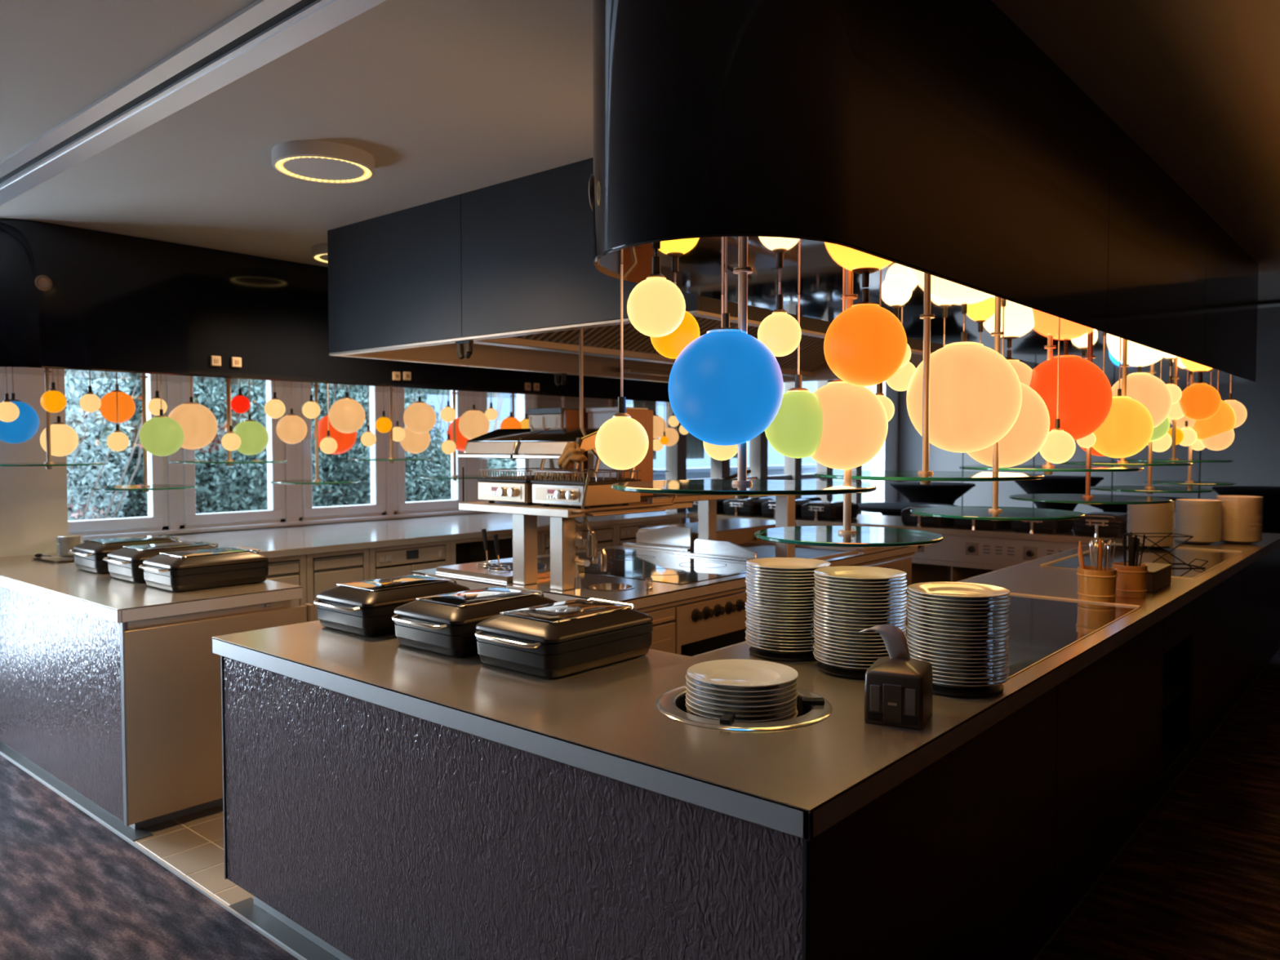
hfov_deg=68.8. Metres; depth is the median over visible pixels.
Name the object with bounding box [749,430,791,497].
window
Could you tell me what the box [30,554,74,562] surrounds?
serving tray
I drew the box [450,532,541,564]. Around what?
base cabinet
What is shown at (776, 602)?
dinner plate
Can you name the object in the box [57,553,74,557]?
saucer
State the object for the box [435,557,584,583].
range
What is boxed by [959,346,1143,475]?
glass shelf
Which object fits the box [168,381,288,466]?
glass shelf
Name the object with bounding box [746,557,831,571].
dinner plate
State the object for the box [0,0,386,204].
trim
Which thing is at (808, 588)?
dinner plate
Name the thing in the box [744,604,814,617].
dinner plate
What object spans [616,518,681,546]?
base cabinet
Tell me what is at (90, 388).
socket
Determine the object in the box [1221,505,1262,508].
plate
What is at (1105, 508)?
table
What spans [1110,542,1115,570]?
fork
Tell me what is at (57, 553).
saucer
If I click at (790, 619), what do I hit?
dinner plate
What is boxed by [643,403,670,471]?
glass shelf
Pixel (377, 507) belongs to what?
window
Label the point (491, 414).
globe pendant
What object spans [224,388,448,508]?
shrub
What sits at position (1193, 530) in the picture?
plate
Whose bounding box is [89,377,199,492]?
glass shelf
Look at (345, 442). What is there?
globe pendant
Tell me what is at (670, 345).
globe pendant
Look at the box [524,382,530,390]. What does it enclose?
outlet
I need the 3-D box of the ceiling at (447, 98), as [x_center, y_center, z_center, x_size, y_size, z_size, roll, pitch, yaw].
[2.134,-1.745,4.693,11.350,0.870,20.000,2,3,41]
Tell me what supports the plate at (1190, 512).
on the plate at (1187, 513)
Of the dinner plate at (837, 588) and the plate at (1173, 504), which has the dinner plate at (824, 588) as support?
the dinner plate at (837, 588)
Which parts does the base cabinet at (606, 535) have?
door, control panel, door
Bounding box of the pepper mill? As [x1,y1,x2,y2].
[644,577,653,591]
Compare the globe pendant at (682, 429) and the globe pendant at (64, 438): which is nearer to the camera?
the globe pendant at (64, 438)
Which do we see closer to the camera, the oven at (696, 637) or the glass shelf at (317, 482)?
the oven at (696, 637)
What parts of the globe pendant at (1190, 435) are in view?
globe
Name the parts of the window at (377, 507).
handle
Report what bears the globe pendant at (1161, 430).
hanging from the hood at (928, 157)
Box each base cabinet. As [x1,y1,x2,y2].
[266,555,306,607]
[305,548,369,620]
[368,540,450,579]
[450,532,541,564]
[541,524,616,555]
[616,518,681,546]
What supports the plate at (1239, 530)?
on the plate at (1236, 531)
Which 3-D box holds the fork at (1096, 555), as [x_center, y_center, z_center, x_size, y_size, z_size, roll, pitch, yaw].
[1.887,0.375,3.860,0.016,0.221,0.010,-2,3,-36]
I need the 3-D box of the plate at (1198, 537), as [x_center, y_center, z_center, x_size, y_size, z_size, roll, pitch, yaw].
[3.664,0.376,6.139,0.264,0.030,0.264,-1,3,-32]
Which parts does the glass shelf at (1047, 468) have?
rod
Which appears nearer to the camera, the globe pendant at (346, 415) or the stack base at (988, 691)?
the stack base at (988, 691)
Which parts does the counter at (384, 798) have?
trim, panel, corner trim, panel, warming plate, panel, warming plate, panel, panel, panel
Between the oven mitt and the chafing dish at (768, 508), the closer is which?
the oven mitt
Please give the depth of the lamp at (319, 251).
5.30 m
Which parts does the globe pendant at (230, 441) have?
cord, globe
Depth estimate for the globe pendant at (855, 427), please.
2.37 m
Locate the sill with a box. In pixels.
[81,510,484,541]
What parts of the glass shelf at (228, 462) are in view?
rod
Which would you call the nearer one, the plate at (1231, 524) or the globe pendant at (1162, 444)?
the globe pendant at (1162, 444)
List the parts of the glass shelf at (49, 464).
rod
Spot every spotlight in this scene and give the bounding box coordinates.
[455,340,473,359]
[553,373,567,386]
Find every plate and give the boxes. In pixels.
[684,702,796,722]
[685,673,796,693]
[685,680,797,698]
[685,684,797,703]
[685,693,797,713]
[685,697,796,718]
[686,658,798,688]
[686,688,798,709]
[686,708,798,722]
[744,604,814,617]
[745,573,814,584]
[745,576,815,587]
[745,579,814,591]
[745,589,815,600]
[745,600,814,613]
[745,608,813,621]
[745,614,814,627]
[745,619,814,634]
[745,624,813,637]
[745,629,814,644]
[745,634,814,647]
[745,636,813,650]
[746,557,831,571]
[746,564,830,574]
[746,567,813,577]
[746,570,815,581]
[746,583,814,594]
[746,586,814,597]
[746,593,814,604]
[746,595,814,607]
[746,598,814,610]
[746,611,813,624]
[746,618,813,631]
[746,627,813,640]
[746,640,813,654]
[813,565,906,582]
[813,573,906,585]
[813,579,906,592]
[813,586,906,599]
[813,600,906,613]
[813,604,906,617]
[813,607,906,621]
[813,613,906,628]
[813,617,906,631]
[813,621,906,635]
[813,624,906,639]
[813,626,906,642]
[813,631,906,646]
[813,633,885,649]
[813,643,888,660]
[813,648,875,663]
[813,649,872,667]
[813,655,868,671]
[814,577,907,588]
[814,583,907,595]
[814,590,906,603]
[814,593,907,607]
[814,596,906,610]
[814,610,906,624]
[814,638,887,653]
[814,640,888,657]
[906,588,1008,604]
[906,600,1008,615]
[906,604,1009,619]
[906,607,1009,623]
[906,611,1009,626]
[906,614,1008,631]
[906,617,1009,635]
[906,625,1008,643]
[906,629,1009,646]
[906,632,1008,650]
[906,635,1008,653]
[906,640,1008,657]
[907,582,1010,599]
[907,593,1010,608]
[907,596,1010,611]
[907,622,1009,639]
[907,644,1009,662]
[908,648,1008,666]
[909,653,1008,669]
[910,657,1008,673]
[932,665,1008,677]
[932,668,1009,680]
[932,673,1008,684]
[932,676,1008,688]
[1126,511,1174,515]
[1126,518,1174,522]
[1126,523,1173,528]
[1126,527,1174,532]
[1126,528,1174,533]
[1126,530,1174,535]
[1126,532,1174,536]
[1126,536,1174,541]
[1126,537,1173,542]
[1126,539,1173,545]
[1126,541,1173,548]
[1127,504,1174,507]
[1127,505,1174,509]
[1127,506,1175,511]
[1127,508,1174,513]
[1127,512,1174,516]
[1127,514,1174,519]
[1127,515,1174,520]
[1127,520,1174,524]
[1127,521,1174,526]
[1127,525,1174,529]
[1132,535,1173,539]
[1137,502,1174,505]
[1174,515,1221,519]
[1174,520,1222,524]
[1174,524,1221,529]
[1174,526,1221,531]
[1174,530,1221,534]
[1174,532,1221,537]
[1174,534,1221,538]
[1174,535,1221,540]
[1174,537,1221,544]
[1175,498,1222,502]
[1175,501,1222,504]
[1175,502,1222,506]
[1175,504,1222,508]
[1175,506,1222,510]
[1175,507,1222,511]
[1175,509,1222,513]
[1175,511,1222,515]
[1175,512,1222,517]
[1175,516,1222,520]
[1175,518,1222,522]
[1175,521,1222,526]
[1175,523,1221,528]
[1175,528,1221,533]
[1215,497,1262,501]
[1215,498,1262,502]
[1216,495,1263,499]
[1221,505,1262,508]
[1221,506,1262,510]
[1221,508,1262,511]
[1221,510,1262,513]
[1221,514,1262,516]
[1221,515,1262,519]
[1221,517,1262,520]
[1221,519,1262,522]
[1221,520,1262,524]
[1221,522,1262,525]
[1221,524,1262,528]
[1221,526,1262,529]
[1221,528,1262,531]
[1221,529,1262,533]
[1221,531,1262,534]
[1221,533,1262,536]
[1221,535,1262,538]
[1221,537,1262,540]
[1221,538,1262,543]
[1222,502,1263,504]
[1222,503,1262,506]
[1222,512,1262,515]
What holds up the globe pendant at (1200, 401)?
hanging from the hood at (928, 157)
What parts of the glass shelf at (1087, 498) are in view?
rod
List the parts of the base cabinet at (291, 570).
door, drawer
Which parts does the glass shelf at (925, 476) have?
rod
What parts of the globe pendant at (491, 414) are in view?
globe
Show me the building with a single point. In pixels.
(775, 457)
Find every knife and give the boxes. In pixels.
[1122,534,1124,565]
[1124,539,1127,565]
[1128,533,1130,565]
[1129,537,1132,565]
[1130,540,1133,565]
[1133,537,1135,566]
[1134,534,1137,563]
[1135,537,1137,566]
[1136,537,1139,566]
[1139,533,1145,566]
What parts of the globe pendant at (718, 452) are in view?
globe, cord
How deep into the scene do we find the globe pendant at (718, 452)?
2.41 m
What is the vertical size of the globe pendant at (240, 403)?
0.196 m
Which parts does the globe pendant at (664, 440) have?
globe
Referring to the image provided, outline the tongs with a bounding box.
[1077,538,1102,570]
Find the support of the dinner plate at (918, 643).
on the dinner plate at (999, 651)
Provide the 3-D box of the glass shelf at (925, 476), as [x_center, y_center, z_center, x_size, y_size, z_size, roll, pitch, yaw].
[0.875,-0.242,2.858,0.670,0.511,0.670,2,3,41]
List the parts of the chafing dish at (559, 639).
handle, lid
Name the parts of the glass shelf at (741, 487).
rod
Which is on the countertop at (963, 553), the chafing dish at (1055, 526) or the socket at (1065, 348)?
the chafing dish at (1055, 526)
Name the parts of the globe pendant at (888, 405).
globe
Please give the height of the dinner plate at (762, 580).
0.022 m
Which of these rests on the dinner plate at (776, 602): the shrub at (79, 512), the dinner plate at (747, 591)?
the dinner plate at (747, 591)
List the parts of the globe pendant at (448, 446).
globe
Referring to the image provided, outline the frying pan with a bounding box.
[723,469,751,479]
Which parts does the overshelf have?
post, post, post, post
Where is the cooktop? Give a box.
[537,548,747,584]
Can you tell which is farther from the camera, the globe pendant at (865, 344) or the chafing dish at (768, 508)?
the chafing dish at (768, 508)
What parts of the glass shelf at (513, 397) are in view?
rod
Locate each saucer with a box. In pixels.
[56,534,82,538]
[56,536,82,539]
[56,537,82,541]
[56,539,82,542]
[56,542,82,546]
[56,545,75,547]
[56,546,73,548]
[57,541,83,544]
[57,547,73,550]
[57,552,71,555]
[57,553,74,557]
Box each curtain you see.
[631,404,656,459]
[686,432,704,458]
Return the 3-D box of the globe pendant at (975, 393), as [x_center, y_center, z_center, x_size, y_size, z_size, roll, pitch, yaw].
[1.040,-0.296,3.006,0.352,0.414,0.352,2,3,41]
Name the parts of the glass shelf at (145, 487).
rod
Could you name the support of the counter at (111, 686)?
on the floor
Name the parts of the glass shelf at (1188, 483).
rod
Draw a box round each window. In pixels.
[67,380,168,535]
[177,382,285,528]
[297,387,386,520]
[392,392,466,514]
[477,396,531,501]
[665,406,718,524]
[711,457,756,479]
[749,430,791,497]
[784,382,823,498]
[816,380,832,500]
[851,465,878,514]
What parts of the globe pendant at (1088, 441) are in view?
globe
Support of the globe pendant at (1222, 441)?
hanging from the hood at (928, 157)
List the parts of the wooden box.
box lid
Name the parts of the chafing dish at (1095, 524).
hinge post, lid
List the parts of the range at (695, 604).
guard rail, drawer, door, knob, knob, guard rail, knob, knob, knob, griddle plate, rail under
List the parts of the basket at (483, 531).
handle, stem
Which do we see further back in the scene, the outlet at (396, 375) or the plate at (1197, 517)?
the outlet at (396, 375)
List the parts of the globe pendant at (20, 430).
cord, globe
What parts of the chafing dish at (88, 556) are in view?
handle, lid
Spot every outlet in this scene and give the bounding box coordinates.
[209,355,221,366]
[231,356,241,367]
[379,555,384,562]
[386,555,391,561]
[392,371,400,380]
[403,371,411,380]
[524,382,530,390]
[533,382,539,391]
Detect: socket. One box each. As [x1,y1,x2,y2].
[4,393,8,399]
[11,392,14,399]
[51,382,55,388]
[88,386,92,392]
[160,408,163,415]
[229,425,232,431]
[617,396,626,413]
[652,256,660,273]
[721,313,729,328]
[775,294,783,309]
[795,374,801,387]
[862,288,869,302]
[876,382,882,392]
[960,331,966,342]
[1006,350,1011,358]
[1054,418,1060,428]
[1063,346,1067,355]
[1117,388,1121,395]
[1168,376,1172,382]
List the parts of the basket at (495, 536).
handle, stem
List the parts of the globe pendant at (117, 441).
cord, globe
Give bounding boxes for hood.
[327,157,1022,382]
[588,0,1258,385]
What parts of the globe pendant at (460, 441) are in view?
globe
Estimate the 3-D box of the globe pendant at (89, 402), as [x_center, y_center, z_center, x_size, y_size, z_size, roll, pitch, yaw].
[-3.048,-0.480,5.181,0.104,0.212,0.104,2,3,41]
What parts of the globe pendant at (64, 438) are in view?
cord, globe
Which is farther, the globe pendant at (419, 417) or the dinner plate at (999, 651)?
the globe pendant at (419, 417)
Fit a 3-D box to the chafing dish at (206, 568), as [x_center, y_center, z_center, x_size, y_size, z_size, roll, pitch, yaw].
[-2.017,0.406,4.342,0.344,0.158,0.514,2,3,41]
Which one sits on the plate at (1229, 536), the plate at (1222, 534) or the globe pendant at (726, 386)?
the plate at (1222, 534)
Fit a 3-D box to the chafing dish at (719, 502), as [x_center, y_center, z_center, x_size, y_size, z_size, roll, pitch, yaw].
[0.713,0.229,8.992,0.344,0.158,0.514,2,3,41]
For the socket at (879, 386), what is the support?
attached to the globe pendant at (888, 405)
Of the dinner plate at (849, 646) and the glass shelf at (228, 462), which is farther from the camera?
the glass shelf at (228, 462)
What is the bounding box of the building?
[412,381,871,471]
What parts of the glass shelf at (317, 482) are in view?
rod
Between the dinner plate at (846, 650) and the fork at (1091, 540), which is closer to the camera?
the dinner plate at (846, 650)
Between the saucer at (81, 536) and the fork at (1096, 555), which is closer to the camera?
the fork at (1096, 555)
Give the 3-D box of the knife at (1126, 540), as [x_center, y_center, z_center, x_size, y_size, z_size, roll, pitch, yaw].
[2.089,0.369,4.019,0.010,0.227,0.011,1,2,16]
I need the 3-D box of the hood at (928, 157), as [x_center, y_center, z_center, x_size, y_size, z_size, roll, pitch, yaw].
[1.826,-0.909,3.932,0.593,0.738,5.605,2,3,41]
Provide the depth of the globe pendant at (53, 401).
4.87 m
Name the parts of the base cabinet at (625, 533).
door, control panel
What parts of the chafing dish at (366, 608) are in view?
handle, lid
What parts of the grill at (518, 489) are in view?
lid, knob, panel, lid, frame, lid, knob, wire rail, cooking plate, hinge arm, hinge arm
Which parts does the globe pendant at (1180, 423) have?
globe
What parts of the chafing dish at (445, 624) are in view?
handle, lid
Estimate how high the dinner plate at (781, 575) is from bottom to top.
0.022 m
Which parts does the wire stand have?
frame, frame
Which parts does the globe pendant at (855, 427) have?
cord, globe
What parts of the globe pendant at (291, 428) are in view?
cord, globe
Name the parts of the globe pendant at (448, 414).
globe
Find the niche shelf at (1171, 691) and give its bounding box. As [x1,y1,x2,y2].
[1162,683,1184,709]
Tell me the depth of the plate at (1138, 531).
5.77 m
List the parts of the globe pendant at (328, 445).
cord, globe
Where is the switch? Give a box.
[439,550,442,557]
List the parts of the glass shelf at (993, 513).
rod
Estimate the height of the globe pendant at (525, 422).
0.302 m
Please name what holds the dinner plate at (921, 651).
on the dinner plate at (916, 654)
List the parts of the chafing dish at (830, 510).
hinge post, lid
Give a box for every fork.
[1088,541,1092,569]
[1090,539,1093,569]
[1093,542,1096,570]
[1095,544,1097,570]
[1101,541,1103,570]
[1103,544,1107,570]
[1106,542,1109,570]
[1107,539,1111,570]
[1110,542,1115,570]
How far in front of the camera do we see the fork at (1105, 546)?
3.82 m
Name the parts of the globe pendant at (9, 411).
cord, globe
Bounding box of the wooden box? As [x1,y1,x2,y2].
[1142,562,1172,592]
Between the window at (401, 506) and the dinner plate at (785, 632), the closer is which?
the dinner plate at (785, 632)
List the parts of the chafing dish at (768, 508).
lid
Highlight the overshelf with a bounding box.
[458,328,795,591]
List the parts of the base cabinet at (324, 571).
drawer, door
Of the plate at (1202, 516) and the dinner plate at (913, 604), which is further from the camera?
the plate at (1202, 516)
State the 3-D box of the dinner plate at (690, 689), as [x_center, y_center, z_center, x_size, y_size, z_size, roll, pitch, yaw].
[0.253,0.526,2.340,0.278,0.022,0.278,1,2,26]
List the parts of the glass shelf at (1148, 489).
rod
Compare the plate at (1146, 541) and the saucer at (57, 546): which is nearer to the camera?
the saucer at (57, 546)
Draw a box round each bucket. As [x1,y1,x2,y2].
[1076,565,1117,602]
[1111,562,1148,598]
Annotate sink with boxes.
[586,582,635,590]
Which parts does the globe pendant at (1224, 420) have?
globe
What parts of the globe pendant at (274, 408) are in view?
globe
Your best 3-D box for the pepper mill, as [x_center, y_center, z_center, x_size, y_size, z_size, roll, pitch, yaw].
[0.040,0.462,4.162,0.036,0.060,0.036,2,3,41]
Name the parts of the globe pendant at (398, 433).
cord, globe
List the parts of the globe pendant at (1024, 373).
globe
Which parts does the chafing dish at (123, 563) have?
handle, lid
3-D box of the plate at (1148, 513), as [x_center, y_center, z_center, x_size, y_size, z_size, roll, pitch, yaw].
[3.204,0.213,5.865,0.264,0.030,0.264,2,3,40]
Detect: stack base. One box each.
[749,646,814,660]
[817,662,866,678]
[933,684,1004,697]
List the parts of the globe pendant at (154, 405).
globe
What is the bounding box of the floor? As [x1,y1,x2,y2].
[0,647,1279,959]
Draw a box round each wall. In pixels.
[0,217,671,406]
[165,380,898,531]
[653,463,843,523]
[897,299,1279,527]
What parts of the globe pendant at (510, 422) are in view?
globe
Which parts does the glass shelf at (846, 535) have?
rod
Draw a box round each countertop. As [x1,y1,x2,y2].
[0,552,302,610]
[82,511,686,558]
[212,528,1279,813]
[410,542,911,602]
[686,512,1111,584]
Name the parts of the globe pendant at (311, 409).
globe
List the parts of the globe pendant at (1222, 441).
globe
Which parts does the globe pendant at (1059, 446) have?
globe, cord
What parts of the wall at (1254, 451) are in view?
panel, panel, panel, panel, panel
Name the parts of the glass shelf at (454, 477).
rod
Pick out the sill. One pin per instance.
(161, 532)
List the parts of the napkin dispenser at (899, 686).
plate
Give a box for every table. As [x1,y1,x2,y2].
[856,502,957,515]
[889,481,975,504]
[1014,475,1103,511]
[1088,495,1192,513]
[1212,485,1279,533]
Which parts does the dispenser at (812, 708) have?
guide arm, guide arm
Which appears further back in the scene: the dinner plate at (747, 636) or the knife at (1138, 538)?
the knife at (1138, 538)
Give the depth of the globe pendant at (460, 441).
7.50 m
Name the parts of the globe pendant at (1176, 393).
globe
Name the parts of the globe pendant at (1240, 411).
globe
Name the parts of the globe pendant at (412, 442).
globe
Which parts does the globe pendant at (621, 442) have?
cord, globe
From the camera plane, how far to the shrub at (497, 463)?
12.63 m
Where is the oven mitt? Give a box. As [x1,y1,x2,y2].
[557,441,587,471]
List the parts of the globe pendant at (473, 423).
globe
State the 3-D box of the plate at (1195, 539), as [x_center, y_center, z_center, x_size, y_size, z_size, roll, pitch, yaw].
[3.665,0.387,6.137,0.264,0.030,0.264,0,2,10]
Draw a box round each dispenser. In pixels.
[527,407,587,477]
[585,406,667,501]
[655,685,832,730]
[857,624,933,729]
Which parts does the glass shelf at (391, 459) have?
rod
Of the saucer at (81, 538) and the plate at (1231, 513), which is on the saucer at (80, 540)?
the saucer at (81, 538)
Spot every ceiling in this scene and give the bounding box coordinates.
[0,0,1279,301]
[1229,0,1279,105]
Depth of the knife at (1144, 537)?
3.96 m
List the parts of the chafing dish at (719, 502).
lid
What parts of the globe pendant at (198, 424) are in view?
globe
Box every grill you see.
[457,428,579,505]
[511,427,641,508]
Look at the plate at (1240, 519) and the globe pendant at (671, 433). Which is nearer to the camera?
the plate at (1240, 519)
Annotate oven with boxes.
[660,591,746,655]
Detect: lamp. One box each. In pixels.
[271,140,374,182]
[311,243,328,262]
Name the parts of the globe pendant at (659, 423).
globe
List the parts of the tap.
lever, cross handle, spout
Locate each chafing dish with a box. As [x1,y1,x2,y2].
[68,534,182,573]
[102,541,218,582]
[138,546,268,591]
[313,573,470,636]
[391,586,557,657]
[474,597,653,678]
[687,498,729,513]
[723,497,773,515]
[761,498,812,518]
[800,500,858,520]
[901,504,954,527]
[953,518,1010,530]
[1009,519,1073,533]
[1072,511,1127,537]
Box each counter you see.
[0,552,315,829]
[212,528,1279,959]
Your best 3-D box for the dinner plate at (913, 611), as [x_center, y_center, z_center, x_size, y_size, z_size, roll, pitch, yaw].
[0.849,0.361,2.500,0.260,0.022,0.260,0,2,-8]
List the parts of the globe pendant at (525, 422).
globe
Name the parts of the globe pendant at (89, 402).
globe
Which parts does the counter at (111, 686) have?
panel, corner trim, panel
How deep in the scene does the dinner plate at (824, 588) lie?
2.60 m
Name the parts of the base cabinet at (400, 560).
door, control panel, door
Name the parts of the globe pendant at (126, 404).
globe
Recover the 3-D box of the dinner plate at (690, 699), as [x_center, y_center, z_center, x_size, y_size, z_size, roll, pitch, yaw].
[0.253,0.550,2.340,0.278,0.022,0.278,-1,2,-24]
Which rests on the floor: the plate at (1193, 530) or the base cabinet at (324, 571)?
the base cabinet at (324, 571)
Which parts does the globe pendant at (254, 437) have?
globe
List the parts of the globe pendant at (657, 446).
globe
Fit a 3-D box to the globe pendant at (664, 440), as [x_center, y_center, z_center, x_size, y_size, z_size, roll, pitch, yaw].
[0.231,-0.530,8.857,0.083,0.392,0.083,2,3,41]
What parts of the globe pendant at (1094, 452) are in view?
globe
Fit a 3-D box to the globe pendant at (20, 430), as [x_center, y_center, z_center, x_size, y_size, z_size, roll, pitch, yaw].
[-3.398,-0.391,5.067,0.234,0.382,0.234,2,3,41]
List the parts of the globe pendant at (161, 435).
cord, globe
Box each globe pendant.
[0,369,19,422]
[0,372,39,443]
[40,369,66,413]
[40,373,78,456]
[79,373,101,412]
[99,377,135,422]
[106,374,128,451]
[139,375,183,456]
[147,377,167,415]
[168,382,217,449]
[221,378,240,450]
[231,382,250,413]
[232,384,268,455]
[264,382,285,418]
[275,385,307,444]
[302,385,320,418]
[314,389,356,454]
[320,383,337,453]
[328,385,365,433]
[360,388,376,446]
[375,389,391,433]
[392,391,404,441]
[400,392,430,453]
[403,395,435,434]
[440,392,456,422]
[441,422,456,454]
[447,396,469,451]
[458,393,489,439]
[484,394,497,420]
[500,396,521,429]
[520,396,528,428]
[595,263,648,470]
[626,253,685,337]
[650,281,700,359]
[653,403,666,438]
[653,404,663,451]
[660,424,678,446]
[660,431,668,444]
[667,411,679,426]
[668,272,783,445]
[679,425,688,434]
[702,294,737,460]
[757,281,801,356]
[764,294,822,458]
[810,295,888,469]
[823,288,906,386]
[875,382,894,421]
[885,361,915,391]
[899,343,911,368]
[906,323,1022,453]
[943,333,945,346]
[966,338,1049,467]
[1005,349,1032,386]
[1029,346,1112,439]
[1039,341,1075,463]
[1075,366,1106,456]
[1076,356,1096,448]
[1092,361,1153,457]
[1111,368,1172,427]
[1147,373,1172,452]
[1150,416,1169,440]
[1166,371,1182,404]
[1167,401,1184,419]
[1167,426,1184,444]
[1168,382,1195,428]
[1178,377,1221,420]
[1179,381,1196,446]
[1191,439,1204,450]
[1192,382,1235,439]
[1200,381,1234,450]
[1224,382,1247,428]
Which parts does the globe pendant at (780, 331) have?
globe, cord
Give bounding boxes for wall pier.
[0,373,68,557]
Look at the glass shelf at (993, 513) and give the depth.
3.28 m
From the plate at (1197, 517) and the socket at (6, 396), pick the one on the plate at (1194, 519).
the plate at (1197, 517)
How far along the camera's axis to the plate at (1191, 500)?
6.14 m
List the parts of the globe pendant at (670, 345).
globe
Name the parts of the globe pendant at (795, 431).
globe, cord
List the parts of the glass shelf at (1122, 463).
rod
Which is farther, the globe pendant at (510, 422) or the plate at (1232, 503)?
the globe pendant at (510, 422)
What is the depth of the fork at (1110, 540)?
3.85 m
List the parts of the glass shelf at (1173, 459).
rod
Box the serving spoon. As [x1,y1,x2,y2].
[34,553,51,557]
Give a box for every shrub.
[64,376,133,520]
[65,377,242,519]
[66,380,142,520]
[68,377,325,519]
[139,389,370,508]
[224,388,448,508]
[333,397,516,502]
[360,395,500,504]
[424,394,516,473]
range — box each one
[410,518,917,656]
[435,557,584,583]
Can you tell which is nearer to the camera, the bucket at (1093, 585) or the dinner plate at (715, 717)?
the dinner plate at (715, 717)
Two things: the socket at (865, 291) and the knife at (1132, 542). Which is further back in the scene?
the knife at (1132, 542)
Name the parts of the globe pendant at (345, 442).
globe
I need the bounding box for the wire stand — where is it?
[1124,533,1208,568]
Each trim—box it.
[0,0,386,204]
[0,741,340,959]
[0,751,306,959]
[1257,302,1279,308]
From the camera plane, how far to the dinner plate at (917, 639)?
2.42 m
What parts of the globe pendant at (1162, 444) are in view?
globe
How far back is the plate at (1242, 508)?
6.03 m
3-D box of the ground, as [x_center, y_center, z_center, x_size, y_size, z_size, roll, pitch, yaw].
[-20.631,0.900,27.615,52.800,0.100,75.000,2,3,41]
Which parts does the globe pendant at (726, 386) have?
globe, cord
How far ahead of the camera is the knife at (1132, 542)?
3.97 m
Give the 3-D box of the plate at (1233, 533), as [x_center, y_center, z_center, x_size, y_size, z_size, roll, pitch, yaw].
[3.941,0.352,6.151,0.264,0.030,0.264,0,2,1]
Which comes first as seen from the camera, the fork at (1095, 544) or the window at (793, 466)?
the fork at (1095, 544)
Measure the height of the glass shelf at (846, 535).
0.659 m
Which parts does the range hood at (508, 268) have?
panel, panel, panel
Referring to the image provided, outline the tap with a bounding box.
[573,506,606,589]
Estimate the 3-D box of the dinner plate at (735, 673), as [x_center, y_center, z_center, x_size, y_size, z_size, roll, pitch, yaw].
[0.256,0.491,2.339,0.278,0.022,0.278,2,3,44]
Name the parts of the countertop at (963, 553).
control panel, knob plate, panel, knob, knob plate, knob plate, knob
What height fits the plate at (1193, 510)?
0.030 m
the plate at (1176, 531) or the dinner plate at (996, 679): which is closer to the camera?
the dinner plate at (996, 679)
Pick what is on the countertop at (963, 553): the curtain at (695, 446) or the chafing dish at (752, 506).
the chafing dish at (752, 506)
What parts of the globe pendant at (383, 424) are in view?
globe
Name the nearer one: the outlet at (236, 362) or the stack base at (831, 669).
the stack base at (831, 669)
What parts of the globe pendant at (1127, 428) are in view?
cord, globe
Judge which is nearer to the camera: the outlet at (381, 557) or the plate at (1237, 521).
the plate at (1237, 521)
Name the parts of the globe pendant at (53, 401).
globe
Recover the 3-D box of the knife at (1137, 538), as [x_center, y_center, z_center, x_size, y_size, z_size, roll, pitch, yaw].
[2.137,0.366,4.026,0.030,0.233,0.010,-1,2,-28]
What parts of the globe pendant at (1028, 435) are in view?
cord, globe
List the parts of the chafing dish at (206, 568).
handle, lid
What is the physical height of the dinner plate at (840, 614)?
0.022 m
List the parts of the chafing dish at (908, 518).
lid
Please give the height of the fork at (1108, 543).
0.229 m
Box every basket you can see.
[475,528,497,567]
[487,534,511,571]
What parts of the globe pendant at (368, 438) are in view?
cord, globe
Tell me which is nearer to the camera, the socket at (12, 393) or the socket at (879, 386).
the socket at (879, 386)
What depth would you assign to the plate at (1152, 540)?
5.75 m
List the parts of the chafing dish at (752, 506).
hinge post, lid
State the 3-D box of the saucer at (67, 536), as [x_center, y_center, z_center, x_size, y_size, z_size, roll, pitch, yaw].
[-3.265,0.328,5.348,0.130,0.016,0.130,1,3,29]
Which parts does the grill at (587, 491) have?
lid, lid, panel, knob, lid, knob, frame, wire rail, cooking plate, hinge arm, hinge arm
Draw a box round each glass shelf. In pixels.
[0,371,108,469]
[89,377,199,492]
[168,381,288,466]
[270,386,362,485]
[347,389,434,462]
[415,393,493,480]
[475,395,515,461]
[562,399,564,407]
[611,269,876,498]
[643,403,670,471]
[754,296,943,546]
[813,315,1044,484]
[910,333,1084,520]
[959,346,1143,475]
[1008,356,1172,504]
[1057,365,1192,466]
[1090,372,1213,493]
[1116,377,1233,462]
[1144,382,1236,487]
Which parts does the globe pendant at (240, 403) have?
globe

